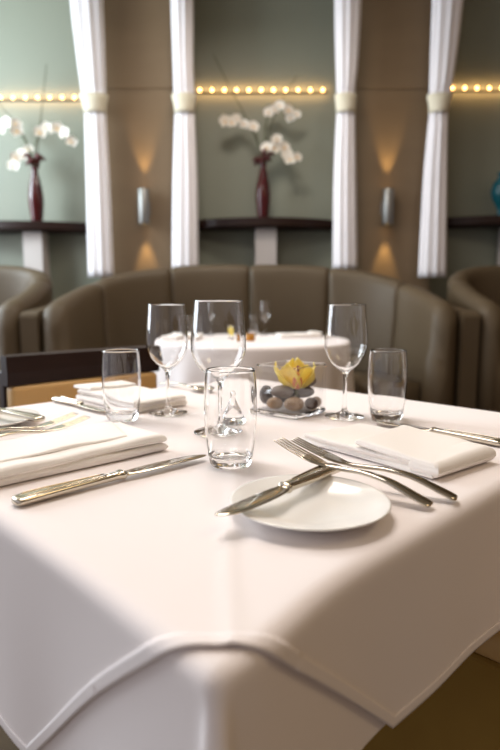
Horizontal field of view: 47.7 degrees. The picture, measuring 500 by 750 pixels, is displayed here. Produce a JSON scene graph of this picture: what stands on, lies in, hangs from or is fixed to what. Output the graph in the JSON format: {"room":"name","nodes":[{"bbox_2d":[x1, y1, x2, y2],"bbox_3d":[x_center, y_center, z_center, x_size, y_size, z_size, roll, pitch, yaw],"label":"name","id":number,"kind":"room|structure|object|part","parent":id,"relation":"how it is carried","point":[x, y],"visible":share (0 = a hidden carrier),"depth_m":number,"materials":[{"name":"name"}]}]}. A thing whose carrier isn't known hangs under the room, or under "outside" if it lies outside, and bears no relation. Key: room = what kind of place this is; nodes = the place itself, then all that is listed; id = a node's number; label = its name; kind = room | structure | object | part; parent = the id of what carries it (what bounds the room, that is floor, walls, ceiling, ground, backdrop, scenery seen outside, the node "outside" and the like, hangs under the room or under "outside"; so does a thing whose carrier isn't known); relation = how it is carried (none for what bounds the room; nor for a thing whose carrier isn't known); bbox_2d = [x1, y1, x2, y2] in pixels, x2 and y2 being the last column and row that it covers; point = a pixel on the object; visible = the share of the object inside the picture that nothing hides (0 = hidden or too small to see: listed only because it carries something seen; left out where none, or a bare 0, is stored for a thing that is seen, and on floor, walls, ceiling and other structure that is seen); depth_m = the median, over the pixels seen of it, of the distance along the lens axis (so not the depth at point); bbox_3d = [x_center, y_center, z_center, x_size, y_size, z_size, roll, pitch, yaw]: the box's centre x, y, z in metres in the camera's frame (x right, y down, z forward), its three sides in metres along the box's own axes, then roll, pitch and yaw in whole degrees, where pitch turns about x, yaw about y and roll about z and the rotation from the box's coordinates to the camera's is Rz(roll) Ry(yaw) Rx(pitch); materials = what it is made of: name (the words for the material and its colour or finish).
{"room":"restaurant dining room","nodes":[
{"label":"restaurant dining room","id":0,"kind":"room"},
{"bbox_2d":[0,726,18,749],"bbox_3d":[0.150,0.802,1.729,9.500,0.100,8.220,0,7,0],"label":"floor","id":1,"kind":"structure","parent":0,"point":[6,743],"depth_m":1.25,"materials":[{"name":"carpet"}]},
{"bbox_2d":[0,265,52,407],"bbox_3d":[-2.740,-0.174,3.990,2.650,1.250,1.112,0,7,0],"label":"bench","id":2,"kind":"object","parent":1,"relation":"on","point":[22,289],"visible":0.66,"depth_m":3.82,"materials":[{"name":"brown leather"}]},
{"bbox_3d":[-1.740,-0.219,4.349,0.712,1.246,0.281,4,8,28],"label":"panel","id":3,"kind":"part","parent":2,"relation":"part of","materials":[{"name":"brown leather"}]},
{"bbox_2d":[19,305,47,353],"bbox_3d":[-1.343,-0.029,3.919,0.116,0.979,0.900,0,7,0],"label":"divider","id":4,"kind":"object","parent":1,"relation":"on","point":[31,327],"visible":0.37,"depth_m":3.44,"materials":[{"name":"brown leather"}]},
{"bbox_2d":[0,220,86,276],"bbox_3d":[-2.140,-0.568,5.319,1.560,1.685,0.336,0,7,0],"label":"console","id":5,"kind":"object","parent":1,"relation":"on","point":[35,233],"visible":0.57,"depth_m":5.17,"materials":[{"name":"brown wood"}]},
{"bbox_2d":[28,166,43,220],"bbox_3d":[-1.945,-1.637,5.131,0.136,0.485,0.136,0,7,0],"label":"vase","id":6,"kind":"object","parent":5,"relation":"on","point":[35,192],"visible":0.86,"depth_m":5.09,"materials":[{"name":"red ceramic"}]},
{"bbox_2d":[0,116,33,165],"bbox_3d":[-2.123,-2.042,5.098,0.359,0.566,0.082,1,8,7],"label":"orchid spray","id":7,"kind":"object","parent":6,"relation":"in","point":[16,124],"visible":0.98,"depth_m":5.07,"materials":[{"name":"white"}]},
{"bbox_3d":[-2.098,-2.025,5.121,0.323,0.527,0.034,2,8,17],"label":"stem","id":8,"kind":"part","parent":7,"relation":"part of","materials":[{"name":"green plant"}]},
{"bbox_2d":[7,144,33,169],"bbox_3d":[-2.069,-1.923,5.111,0.234,0.326,0.094,-2,8,-12],"label":"orchid spray","id":9,"kind":"object","parent":6,"relation":"in","point":[17,156],"visible":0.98,"depth_m":5.08,"materials":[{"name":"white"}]},
{"bbox_2d":[23,153,45,167],"bbox_3d":[-1.948,-1.938,5.097,0.182,0.106,0.180,0,7,0],"label":"rosette","id":10,"kind":"object","parent":6,"relation":"in","point":[38,157],"visible":0.97,"depth_m":5.06,"materials":[{"name":"red plant"}]},
{"bbox_2d":[36,64,46,165],"bbox_3d":[-1.893,-2.290,5.109,0.149,1.006,0.031,-6,10,-40],"label":"bare twig","id":11,"kind":"object","parent":6,"relation":"in","point":[46,64],"visible":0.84,"depth_m":5.10,"materials":[{"name":"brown plant"}]},
{"bbox_2d":[34,121,77,165],"bbox_3d":[-1.748,-2.003,5.060,0.407,0.499,0.093,0,7,0],"label":"orchid spray","id":12,"kind":"object","parent":6,"relation":"in","point":[40,130],"visible":1,"depth_m":5.02,"materials":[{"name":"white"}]},
{"bbox_3d":[-1.775,-1.992,5.087,0.354,0.470,0.042,0,7,0],"label":"stem","id":13,"kind":"part","parent":12,"relation":"part of","materials":[{"name":"green plant"}]},
{"bbox_2d":[0,345,158,407],"bbox_3d":[-0.327,0.355,1.570,0.490,0.828,0.542,-7,10,-44],"label":"dining chair","id":14,"kind":"object","parent":1,"relation":"on","point":[38,377],"visible":0.21,"depth_m":1.58,"materials":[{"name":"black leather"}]},
{"bbox_3d":[-0.667,0.376,1.597,0.032,0.780,0.030,-7,10,-44],"label":"leg","id":15,"kind":"part","parent":14,"relation":"part of","materials":[{"name":"brown wood"}]},
{"bbox_3d":[-0.486,-0.034,1.680,0.490,0.084,0.052,-7,10,-44],"label":"rail","id":16,"kind":"part","parent":14,"relation":"part of","materials":[{"name":"brown wood"}]},
{"bbox_2d":[42,265,457,405],"bbox_3d":[0.000,-0.174,3.990,2.550,1.250,1.113,0,7,0],"label":"bench","id":17,"kind":"object","parent":1,"relation":"on","point":[109,312],"visible":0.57,"depth_m":4.11,"materials":[{"name":"brown leather"}]},
{"bbox_3d":[-1.152,-0.064,3.767,0.218,1.089,0.655,1,8,9],"label":"panel","id":18,"kind":"part","parent":17,"relation":"part of","materials":[{"name":"brown leather"}]},
{"bbox_3d":[-0.873,-0.195,4.252,0.658,1.222,0.236,-5,9,-36],"label":"panel","id":19,"kind":"part","parent":17,"relation":"part of","materials":[{"name":"brown leather"}]},
{"bbox_3d":[-0.311,-0.232,4.432,0.634,1.250,0.207,-1,7,-5],"label":"panel","id":20,"kind":"part","parent":17,"relation":"part of","materials":[{"name":"brown leather"}]},
{"bbox_3d":[0.311,-0.232,4.432,0.634,1.250,0.207,1,7,5],"label":"panel","id":21,"kind":"part","parent":17,"relation":"part of","materials":[{"name":"brown leather"}]},
{"bbox_3d":[0.873,-0.195,4.252,0.658,1.222,0.236,5,9,36],"label":"panel","id":22,"kind":"part","parent":17,"relation":"part of","materials":[{"name":"brown leather"}]},
{"bbox_3d":[0.000,0.154,3.983,2.149,0.320,0.811,0,7,0],"label":"seat","id":23,"kind":"part","parent":17,"relation":"part of","materials":[{"name":"brown leather"}]},
{"bbox_3d":[1.152,-0.064,3.767,0.218,1.089,0.655,-1,8,-9],"label":"panel","id":24,"kind":"part","parent":17,"relation":"part of","materials":[{"name":"brown leather"}]},
{"bbox_2d":[198,217,332,264],"bbox_3d":[0.140,-0.583,5.317,1.400,1.715,0.336,0,7,0],"label":"console","id":25,"kind":"object","parent":1,"relation":"on","point":[265,228],"visible":0.6,"depth_m":5.16,"materials":[{"name":"brown wood"}]},
{"bbox_2d":[256,163,269,216],"bbox_3d":[0.118,-1.667,5.127,0.136,0.485,0.136,0,7,0],"label":"vase","id":26,"kind":"object","parent":25,"relation":"on","point":[263,187],"visible":0.82,"depth_m":5.08,"materials":[{"name":"red ceramic"}]},
{"bbox_2d":[213,54,262,157],"bbox_3d":[-0.104,-2.352,5.112,0.465,1.067,0.026,2,8,14],"label":"bare twig","id":27,"kind":"object","parent":26,"relation":"in","point":[213,54],"visible":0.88,"depth_m":5.10,"materials":[{"name":"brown plant"}]},
{"bbox_2d":[219,113,262,162],"bbox_3d":[-0.081,-2.065,5.085,0.395,0.556,0.129,0,7,0],"label":"orchid spray","id":28,"kind":"object","parent":26,"relation":"in","point":[224,120],"visible":1,"depth_m":5.03,"materials":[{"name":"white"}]},
{"bbox_3d":[-0.053,-2.052,5.109,0.344,0.524,0.080,1,7,5],"label":"stem","id":29,"kind":"part","parent":28,"relation":"part of","materials":[{"name":"green plant"}]},
{"bbox_2d":[252,149,273,165],"bbox_3d":[0.123,-1.954,5.086,0.190,0.129,0.151,3,8,18],"label":"rosette","id":30,"kind":"object","parent":26,"relation":"in","point":[265,158],"visible":0.98,"depth_m":5.05,"materials":[{"name":"red plant"}]},
{"bbox_2d":[260,133,301,163],"bbox_3d":[0.278,-1.972,5.076,0.374,0.373,0.124,0,7,0],"label":"orchid spray","id":31,"kind":"object","parent":26,"relation":"in","point":[287,154],"visible":0.98,"depth_m":5.05,"materials":[{"name":"white plant"}]},
{"bbox_2d":[266,76,296,141],"bbox_3d":[0.268,-2.257,5.122,0.314,0.877,0.038,-2,8,-16],"label":"bare twig","id":32,"kind":"object","parent":26,"relation":"in","point":[296,76],"visible":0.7,"depth_m":5.10,"materials":[{"name":"brown plant"}]},
{"bbox_2d":[263,100,300,162],"bbox_3d":[0.285,-2.110,5.074,0.339,0.648,0.151,1,8,6],"label":"orchid spray","id":33,"kind":"object","parent":26,"relation":"in","point":[280,104],"visible":1,"depth_m":5.06,"materials":[{"name":"white plant"}]},
{"bbox_3d":[0.266,-2.100,5.102,0.307,0.621,0.118,0,7,0],"label":"stem","id":34,"kind":"part","parent":33,"relation":"part of","materials":[{"name":"green plant"}]},
{"bbox_2d":[362,631,499,749],"bbox_3d":[0.535,0.430,0.998,0.490,0.828,0.542,-7,10,-44],"label":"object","id":35,"kind":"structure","parent":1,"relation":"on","point":[463,713],"depth_m":0.90,"materials":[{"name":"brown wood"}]},
{"bbox_3d":[0.506,0.386,1.021,0.460,0.050,0.460,-7,10,-44],"label":"seat","id":36,"kind":"part","parent":35,"relation":"part of","materials":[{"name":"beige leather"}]},
{"bbox_2d":[452,305,480,408],"bbox_3d":[1.343,-0.029,3.919,0.116,0.979,0.900,0,7,0],"label":"divider","id":37,"kind":"object","parent":1,"relation":"on","point":[468,327],"visible":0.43,"depth_m":3.47,"materials":[{"name":"brown leather"}]},
{"bbox_2d":[447,265,499,411],"bbox_3d":[2.740,-0.174,3.990,2.650,1.250,1.112,0,7,0],"label":"bench","id":38,"kind":"object","parent":1,"relation":"on","point":[477,289],"visible":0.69,"depth_m":3.50,"materials":[{"name":"brown leather"}]},
{"bbox_3d":[1.740,-0.219,4.349,0.712,1.246,0.281,-4,8,-28],"label":"panel","id":39,"kind":"part","parent":38,"relation":"part of","materials":[{"name":"brown leather"}]},
{"bbox_2d":[447,215,499,264],"bbox_3d":[2.420,-0.593,5.316,1.400,1.735,0.336,0,7,0],"label":"console","id":40,"kind":"object","parent":1,"relation":"on","point":[485,221],"visible":0.48,"depth_m":5.16,"materials":[{"name":"brown wood"}]},
{"bbox_2d":[491,172,499,214],"bbox_3d":[2.300,-1.644,5.160,0.190,0.390,0.190,0,7,0],"label":"vase","id":41,"kind":"object","parent":40,"relation":"on","point":[495,192],"visible":0.79,"depth_m":5.13,"materials":[{"name":"ceramic"}]},
{"bbox_3d":[-0.028,0.468,1.059,0.924,0.738,0.924,-7,10,-44],"label":"dining table","id":42,"kind":"object","parent":1,"relation":"on","visible":0},
{"bbox_2d":[39,643,385,749],"bbox_3d":[-0.039,0.252,1.025,1.074,0.319,1.089,-7,10,-44],"label":"tablecloth","id":43,"kind":"object","parent":42,"relation":"on","point":[231,696],"visible":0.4,"depth_m":0.38,"materials":[{"name":"white fabric"}]},
{"bbox_2d":[0,379,499,749],"bbox_3d":[-0.030,0.207,1.023,0.982,0.242,0.980,-7,10,-44],"label":"tablecloth","id":44,"kind":"object","parent":43,"relation":"on","point":[99,583],"visible":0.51,"depth_m":0.54,"materials":[{"name":"white fabric"}]},
{"bbox_2d":[0,408,38,427],"bbox_3d":[-0.462,0.082,1.004,0.166,0.015,0.166,0,7,0],"label":"bread plate","id":45,"kind":"object","parent":44,"relation":"on","point":[5,421],"visible":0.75,"depth_m":1.03,"materials":[{"name":"white ceramic"}]},
{"bbox_2d":[0,408,44,421],"bbox_3d":[-0.451,0.066,1.026,0.212,0.012,0.025,6,10,30],"label":"table knife","id":46,"kind":"object","parent":45,"relation":"on","point":[29,416],"visible":1,"depth_m":0.99,"materials":[{"name":"silver metal"}]},
{"bbox_2d":[0,412,77,431],"bbox_3d":[-0.375,0.087,0.917,0.025,0.024,0.199,7,10,45],"label":"fork","id":47,"kind":"object","parent":44,"relation":"on","point":[67,416],"visible":1,"depth_m":0.94,"materials":[{"name":"silver metal"}]},
{"bbox_3d":[-0.400,0.091,0.893,0.020,0.014,0.129,7,14,45],"label":"handle","id":48,"kind":"part","parent":47,"relation":"part of","materials":[{"name":"silver metal"}]},
{"bbox_2d":[0,415,89,436],"bbox_3d":[-0.348,0.090,0.896,0.199,0.023,0.025,-7,10,-44],"label":"fork","id":49,"kind":"object","parent":44,"relation":"on","point":[82,418],"visible":0.99,"depth_m":0.92,"materials":[{"name":"silver metal"}]},
{"bbox_3d":[-0.374,0.095,0.872,0.129,0.014,0.020,-11,13,-43],"label":"handle","id":50,"kind":"part","parent":49,"relation":"part of","materials":[{"name":"silver metal"}]},
{"bbox_2d":[51,396,105,411],"bbox_3d":[-0.353,0.061,1.175,0.215,0.011,0.025,7,10,44],"label":"table knife","id":51,"kind":"object","parent":44,"relation":"on","point":[61,399],"visible":0.94,"depth_m":1.18,"materials":[{"name":"silver metal"}]},
{"bbox_3d":[-0.391,0.056,1.211,0.111,0.011,0.024,7,10,44],"label":"handle","id":52,"kind":"part","parent":51,"relation":"part of","materials":[{"name":"silver metal"}]},
{"bbox_3d":[-0.314,0.066,1.137,0.105,0.007,0.025,7,10,44],"label":"blade","id":53,"kind":"part","parent":51,"relation":"part of","materials":[{"name":"silver metal"}]},
{"bbox_2d":[0,422,167,485],"bbox_3d":[-0.261,0.103,0.793,0.268,0.027,0.142,-7,10,-44],"label":"folded napkin","id":54,"kind":"object","parent":44,"relation":"on","point":[40,455],"visible":1,"depth_m":0.77,"materials":[{"name":"white fabric"}]},
{"bbox_2d":[11,455,205,505],"bbox_3d":[-0.160,0.123,0.699,0.264,0.011,0.025,-7,10,-44],"label":"table knife","id":55,"kind":"object","parent":44,"relation":"on","point":[46,492],"visible":1,"depth_m":0.66,"materials":[{"name":"silver metal"}]},
{"bbox_3d":[-0.205,0.129,0.655,0.136,0.011,0.024,-7,10,-44],"label":"handle","id":56,"kind":"part","parent":55,"relation":"part of","materials":[{"name":"silver metal"}]},
{"bbox_3d":[-0.112,0.117,0.746,0.129,0.007,0.024,-7,10,-44],"label":"blade","id":57,"kind":"part","parent":55,"relation":"part of","materials":[{"name":"silver metal"}]},
{"bbox_2d":[101,349,140,421],"bbox_3d":[-0.238,0.018,1.047,0.071,0.130,0.071,0,7,0],"label":"water tumbler","id":58,"kind":"object","parent":44,"relation":"on","point":[120,368],"visible":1,"depth_m":1.02,"materials":[{"name":"clear glass"}]},
{"bbox_2d":[73,382,186,412],"bbox_3d":[-0.268,0.042,1.235,0.134,0.033,0.258,-7,10,-44],"label":"folded napkin","id":59,"kind":"object","parent":44,"relation":"on","point":[150,399],"visible":0.42,"depth_m":1.19,"materials":[{"name":"white fabric"}]},
{"bbox_2d":[146,304,187,416],"bbox_3d":[-0.161,-0.031,1.100,0.081,0.213,0.081,0,7,0],"label":"wine glass","id":60,"kind":"object","parent":44,"relation":"on","point":[166,325],"visible":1,"depth_m":1.06,"materials":[{"name":"clear glass"}]},
{"bbox_2d":[159,382,203,390],"bbox_3d":[-0.170,0.027,1.423,0.039,0.014,0.188,-7,10,-43],"label":"spoon","id":61,"kind":"object","parent":44,"relation":"on","point":[196,388],"visible":0.88,"depth_m":1.40,"materials":[{"name":"silver metal"}]},
{"bbox_3d":[-0.188,0.023,1.442,0.018,0.012,0.135,-7,10,-43],"label":"handle","id":62,"kind":"part","parent":61,"relation":"part of","materials":[{"name":"silver metal"}]},
{"bbox_2d":[190,386,203,390],"bbox_3d":[-0.124,0.035,1.376,0.039,0.010,0.056,-7,10,-43],"label":"bowl","id":63,"kind":"object","parent":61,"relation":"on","point":[197,388],"depth_m":1.39,"materials":[{"name":"silver metal"}]},
{"bbox_2d":[191,300,245,436],"bbox_3d":[-0.052,-0.013,0.936,0.091,0.220,0.091,-3,8,-20],"label":"wine glass","id":64,"kind":"object","parent":44,"relation":"on","point":[218,334],"visible":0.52,"depth_m":0.89,"materials":[{"name":"clear glass"}]},
{"bbox_2d":[204,366,256,469],"bbox_3d":[-0.026,0.056,0.757,0.071,0.130,0.071,0,7,0],"label":"water tumbler","id":65,"kind":"object","parent":44,"relation":"on","point":[230,392],"visible":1,"depth_m":0.73,"materials":[{"name":"clear glass"}]},
{"bbox_2d":[256,360,325,418],"bbox_3d":[0.081,0.026,1.111,0.101,0.097,0.101,6,10,40],"label":"vase","id":66,"kind":"object","parent":44,"relation":"on","point":[283,412],"visible":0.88,"depth_m":1.09,"materials":[{"name":"clear glass"}]},
{"bbox_2d":[260,385,272,403],"bbox_3d":[0.032,0.039,1.120,0.027,0.038,0.026,-3,8,-23],"label":"stone","id":67,"kind":"object","parent":66,"relation":"in","point":[265,394],"visible":0.93,"depth_m":1.11,"materials":[{"name":"grey stone"}]},
{"bbox_2d":[267,397,282,408],"bbox_3d":[0.048,0.055,1.095,0.032,0.023,0.029,-4,8,-28],"label":"stone","id":68,"kind":"object","parent":66,"relation":"in","point":[274,402],"visible":1,"depth_m":1.08,"materials":[{"name":"brown stone"}]},
{"bbox_2d":[270,385,293,397],"bbox_3d":[0.062,0.033,1.105,0.046,0.025,0.034,2,8,14],"label":"stone","id":69,"kind":"object","parent":66,"relation":"in","point":[280,391],"visible":1,"depth_m":1.09,"materials":[{"name":"grey stone"}]},
{"bbox_2d":[284,397,303,410],"bbox_3d":[0.084,0.055,1.075,0.038,0.026,0.028,-1,7,-6],"label":"stone","id":70,"kind":"object","parent":66,"relation":"in","point":[292,403],"visible":1,"depth_m":1.06,"materials":[{"name":"beige stone"}]},
{"bbox_2d":[274,357,314,396],"bbox_3d":[0.087,0.006,1.097,0.080,0.078,0.064,0,7,0],"label":"orchid","id":71,"kind":"object","parent":66,"relation":"in","point":[295,379],"visible":0.93,"depth_m":1.09,"materials":[{"name":"yellow plant"}]},
{"bbox_2d":[292,386,314,397],"bbox_3d":[0.102,0.032,1.118,0.052,0.026,0.031,2,8,14],"label":"stone","id":72,"kind":"object","parent":66,"relation":"in","point":[308,391],"visible":0.73,"depth_m":1.10,"materials":[{"name":"grey stone"}]},
{"bbox_2d":[304,397,317,409],"bbox_3d":[0.118,0.055,1.097,0.026,0.024,0.026,4,8,28],"label":"stone","id":73,"kind":"object","parent":66,"relation":"in","point":[310,403],"visible":1,"depth_m":1.09,"materials":[{"name":"grey stone"}]},
{"bbox_2d":[313,396,321,406],"bbox_3d":[0.131,0.053,1.124,0.022,0.022,0.022,-2,8,-17],"label":"stone","id":74,"kind":"object","parent":66,"relation":"in","point":[318,399],"visible":0.49,"depth_m":1.12,"materials":[{"name":"stone"}]},
{"bbox_2d":[230,474,390,530],"bbox_3d":[0.062,0.136,0.590,0.166,0.015,0.166,0,7,0],"label":"bread plate","id":75,"kind":"object","parent":44,"relation":"on","point":[331,503],"visible":0.93,"depth_m":0.59,"materials":[{"name":"white ceramic"}]},
{"bbox_2d":[215,463,341,515],"bbox_3d":[0.038,0.120,0.605,0.025,0.011,0.212,6,9,38],"label":"table knife","id":76,"kind":"object","parent":75,"relation":"on","point":[317,473],"visible":0.95,"depth_m":0.59,"materials":[{"name":"silver metal"}]},
{"bbox_3d":[0.005,0.126,0.562,0.025,0.007,0.104,6,9,38],"label":"blade","id":77,"kind":"part","parent":76,"relation":"part of","materials":[{"name":"silver metal"}]},
{"bbox_3d":[0.070,0.116,0.645,0.024,0.011,0.109,6,9,38],"label":"handle","id":78,"kind":"part","parent":76,"relation":"part of","materials":[{"name":"silver metal"}]},
{"bbox_2d":[324,304,367,419],"bbox_3d":[0.180,-0.026,1.066,0.081,0.213,0.081,0,7,0],"label":"wine glass","id":79,"kind":"object","parent":44,"relation":"on","point":[346,331],"visible":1,"depth_m":1.03,"materials":[{"name":"clear glass"}]},
{"bbox_2d":[274,437,432,506],"bbox_3d":[0.114,0.110,0.654,0.196,0.045,0.025,6,9,36],"label":"fork","id":80,"kind":"object","parent":44,"relation":"on","point":[415,496],"visible":1,"depth_m":0.64,"materials":[{"name":"silver metal"}]},
{"bbox_3d":[0.142,0.118,0.634,0.129,0.014,0.020,17,16,34],"label":"handle","id":81,"kind":"part","parent":80,"relation":"part of","materials":[{"name":"silver metal"}]},
{"bbox_2d":[291,437,457,500],"bbox_3d":[0.142,0.108,0.664,0.196,0.046,0.025,4,8,27],"label":"fork","id":82,"kind":"object","parent":44,"relation":"on","point":[322,453],"visible":1,"depth_m":0.66,"materials":[{"name":"silver metal"}]},
{"bbox_3d":[0.172,0.116,0.648,0.129,0.014,0.020,15,13,26],"label":"handle","id":83,"kind":"part","parent":82,"relation":"part of","materials":[{"name":"silver metal"}]},
{"bbox_2d":[368,348,407,421],"bbox_3d":[0.255,0.018,1.049,0.071,0.130,0.071,0,7,0],"label":"water tumbler","id":84,"kind":"object","parent":44,"relation":"on","point":[388,368],"visible":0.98,"depth_m":1.02,"materials":[{"name":"clear glass"}]},
{"bbox_2d":[303,423,495,478],"bbox_3d":[0.209,0.099,0.824,0.138,0.027,0.242,-6,9,-38],"label":"folded napkin","id":85,"kind":"object","parent":44,"relation":"on","point":[431,455],"visible":1,"depth_m":0.77,"materials":[{"name":"white fabric"}]},
{"bbox_2d":[375,419,499,445],"bbox_3d":[0.303,0.092,0.936,0.230,0.011,0.025,7,10,45],"label":"table knife","id":86,"kind":"object","parent":44,"relation":"on","point":[474,437],"visible":0.85,"depth_m":0.90,"materials":[{"name":"silver metal"}]},
{"bbox_3d":[0.262,0.087,0.977,0.112,0.007,0.024,7,10,45],"label":"blade","id":87,"kind":"part","parent":86,"relation":"part of","materials":[{"name":"silver metal"}]},
{"bbox_3d":[0.343,0.097,0.897,0.118,0.011,0.024,7,10,45],"label":"handle","id":88,"kind":"part","parent":86,"relation":"part of","materials":[{"name":"silver metal"}]},
{"bbox_2d":[0,0,499,300],"bbox_3d":[0.150,-1.673,5.424,9.500,3.850,0.150,0,7,0],"label":"wall","id":89,"kind":"structure","parent":0,"point":[255,44],"depth_m":5.27,"materials":[{"name":"green paint"}]},
{"bbox_2d":[0,96,80,100],"bbox_3d":[-2.182,-2.551,5.207,1.456,0.042,0.035,0,7,0],"label":"string","id":90,"kind":"object","parent":89,"relation":"attached to","point":[25,97],"visible":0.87,"depth_m":5.22,"materials":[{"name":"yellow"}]},
{"bbox_2d":[101,0,174,279],"bbox_3d":[-0.960,-1.643,5.200,0.800,3.848,0.298,0,7,0],"label":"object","id":91,"kind":"structure","parent":89,"relation":"attached to","point":[140,114],"depth_m":4.98,"materials":[{"name":"brown wood"}]},
{"bbox_2d":[138,188,150,224],"bbox_3d":[-0.937,-1.487,5.003,0.096,0.300,0.133,0,7,0],"label":"wall sconce","id":92,"kind":"object","parent":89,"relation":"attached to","point":[144,210],"visible":1,"depth_m":4.95,"materials":[{"name":"silver metal"}]},
{"bbox_2d":[194,88,327,93],"bbox_3d":[0.103,-2.615,5.199,1.230,0.042,0.035,0,7,0],"label":"string","id":93,"kind":"object","parent":89,"relation":"attached to","point":[199,89],"visible":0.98,"depth_m":5.21,"materials":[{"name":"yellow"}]},
{"bbox_2d":[381,188,393,224],"bbox_3d":[1.218,-1.487,5.003,0.096,0.300,0.133,0,7,0],"label":"wall sconce","id":94,"kind":"object","parent":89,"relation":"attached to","point":[387,205],"visible":1,"depth_m":4.95,"materials":[{"name":"silver metal"}]},
{"bbox_2d":[353,0,431,290],"bbox_3d":[1.240,-1.643,5.200,0.800,3.848,0.298,0,7,0],"label":"wall panel","id":95,"kind":"object","parent":89,"relation":"attached to","point":[392,87],"depth_m":4.98,"materials":[{"name":"brown wood"}]},
{"bbox_2d":[451,86,499,91],"bbox_3d":[2.482,-2.632,5.197,1.343,0.042,0.035,0,7,0],"label":"string","id":96,"kind":"object","parent":89,"relation":"attached to","point":[489,87],"visible":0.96,"depth_m":5.21,"materials":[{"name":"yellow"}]},
{"bbox_3d":[0.150,-3.114,1.216,9.500,0.100,8.220,0,7,0],"label":"ceiling","id":97,"kind":"structure","parent":0,"visible":0},
{"bbox_2d":[70,0,113,276],"bbox_3d":[-1.358,-2.183,4.846,0.297,2.649,0.148,0,7,-3],"label":"curtain","id":98,"kind":"object","parent":97,"relation":"hanging from","point":[87,15],"visible":1,"depth_m":4.82,"materials":[{"name":"white fabric"}]},
{"bbox_2d":[171,0,198,267],"bbox_3d":[-0.572,-2.214,4.848,0.225,2.588,0.161,3,8,24],"label":"curtain","id":99,"kind":"object","parent":97,"relation":"hanging from","point":[185,252],"visible":0.98,"depth_m":4.83,"materials":[{"name":"white fabric"}]},
{"bbox_2d":[333,0,360,268],"bbox_3d":[0.826,-2.218,4.840,0.236,2.579,0.153,3,8,19],"label":"curtain","id":100,"kind":"object","parent":97,"relation":"hanging from","point":[347,12],"visible":1,"depth_m":4.82,"materials":[{"name":"white fabric"}]},
{"bbox_2d":[418,0,462,276],"bbox_3d":[1.642,-2.183,4.848,0.288,2.649,0.148,0,7,0],"label":"curtain","id":101,"kind":"object","parent":97,"relation":"hanging from","point":[446,14],"visible":1,"depth_m":4.83,"materials":[{"name":"white fabric"}]},
{"bbox_3d":[0.000,0.162,3.380,1.170,0.742,1.170,0,7,0],"label":"round table","id":102,"kind":"object","parent":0,"visible":0},
{"bbox_2d":[154,334,354,392],"bbox_3d":[-0.004,0.111,3.365,1.328,0.647,1.334,0,7,0],"label":"tablecloth","id":103,"kind":"object","parent":102,"relation":"on","point":[265,348],"visible":0.21,"depth_m":2.85,"materials":[{"name":"white fabric"}]},
{"bbox_2d":[186,315,191,332],"bbox_3d":[-0.385,-0.314,3.610,0.071,0.130,0.071,0,7,0],"label":"water tumbler","id":104,"kind":"object","parent":103,"relation":"on","point":[189,317],"visible":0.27,"depth_m":3.58,"materials":[{"name":"clear glass"}]},
{"bbox_2d":[246,333,254,340],"bbox_3d":[0.000,-0.211,3.159,0.056,0.042,0.056,0,7,0],"label":"candle holder","id":105,"kind":"object","parent":103,"relation":"on","point":[249,336],"visible":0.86,"depth_m":3.14,"materials":[{"name":"orange glass"}]},
{"bbox_2d":[248,315,258,334],"bbox_3d":[0.025,-0.332,3.749,0.071,0.130,0.071,0,7,0],"label":"water tumbler","id":106,"kind":"object","parent":103,"relation":"on","point":[253,321],"visible":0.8,"depth_m":3.72,"materials":[{"name":"clear glass"}]},
{"bbox_2d":[259,301,270,334],"bbox_3d":[0.098,-0.372,3.703,0.077,0.220,0.077,3,8,20],"label":"wine glass","id":107,"kind":"object","parent":103,"relation":"on","point":[264,308],"visible":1,"depth_m":3.67,"materials":[{"name":"clear glass"}]},
{"bbox_2d":[275,331,321,337],"bbox_3d":[0.309,-0.251,3.499,0.284,0.034,0.154,-1,8,-9],"label":"folded napkin","id":108,"kind":"object","parent":103,"relation":"on","point":[310,334],"visible":1,"depth_m":3.44,"materials":[{"name":"white fabric"}]}
]}

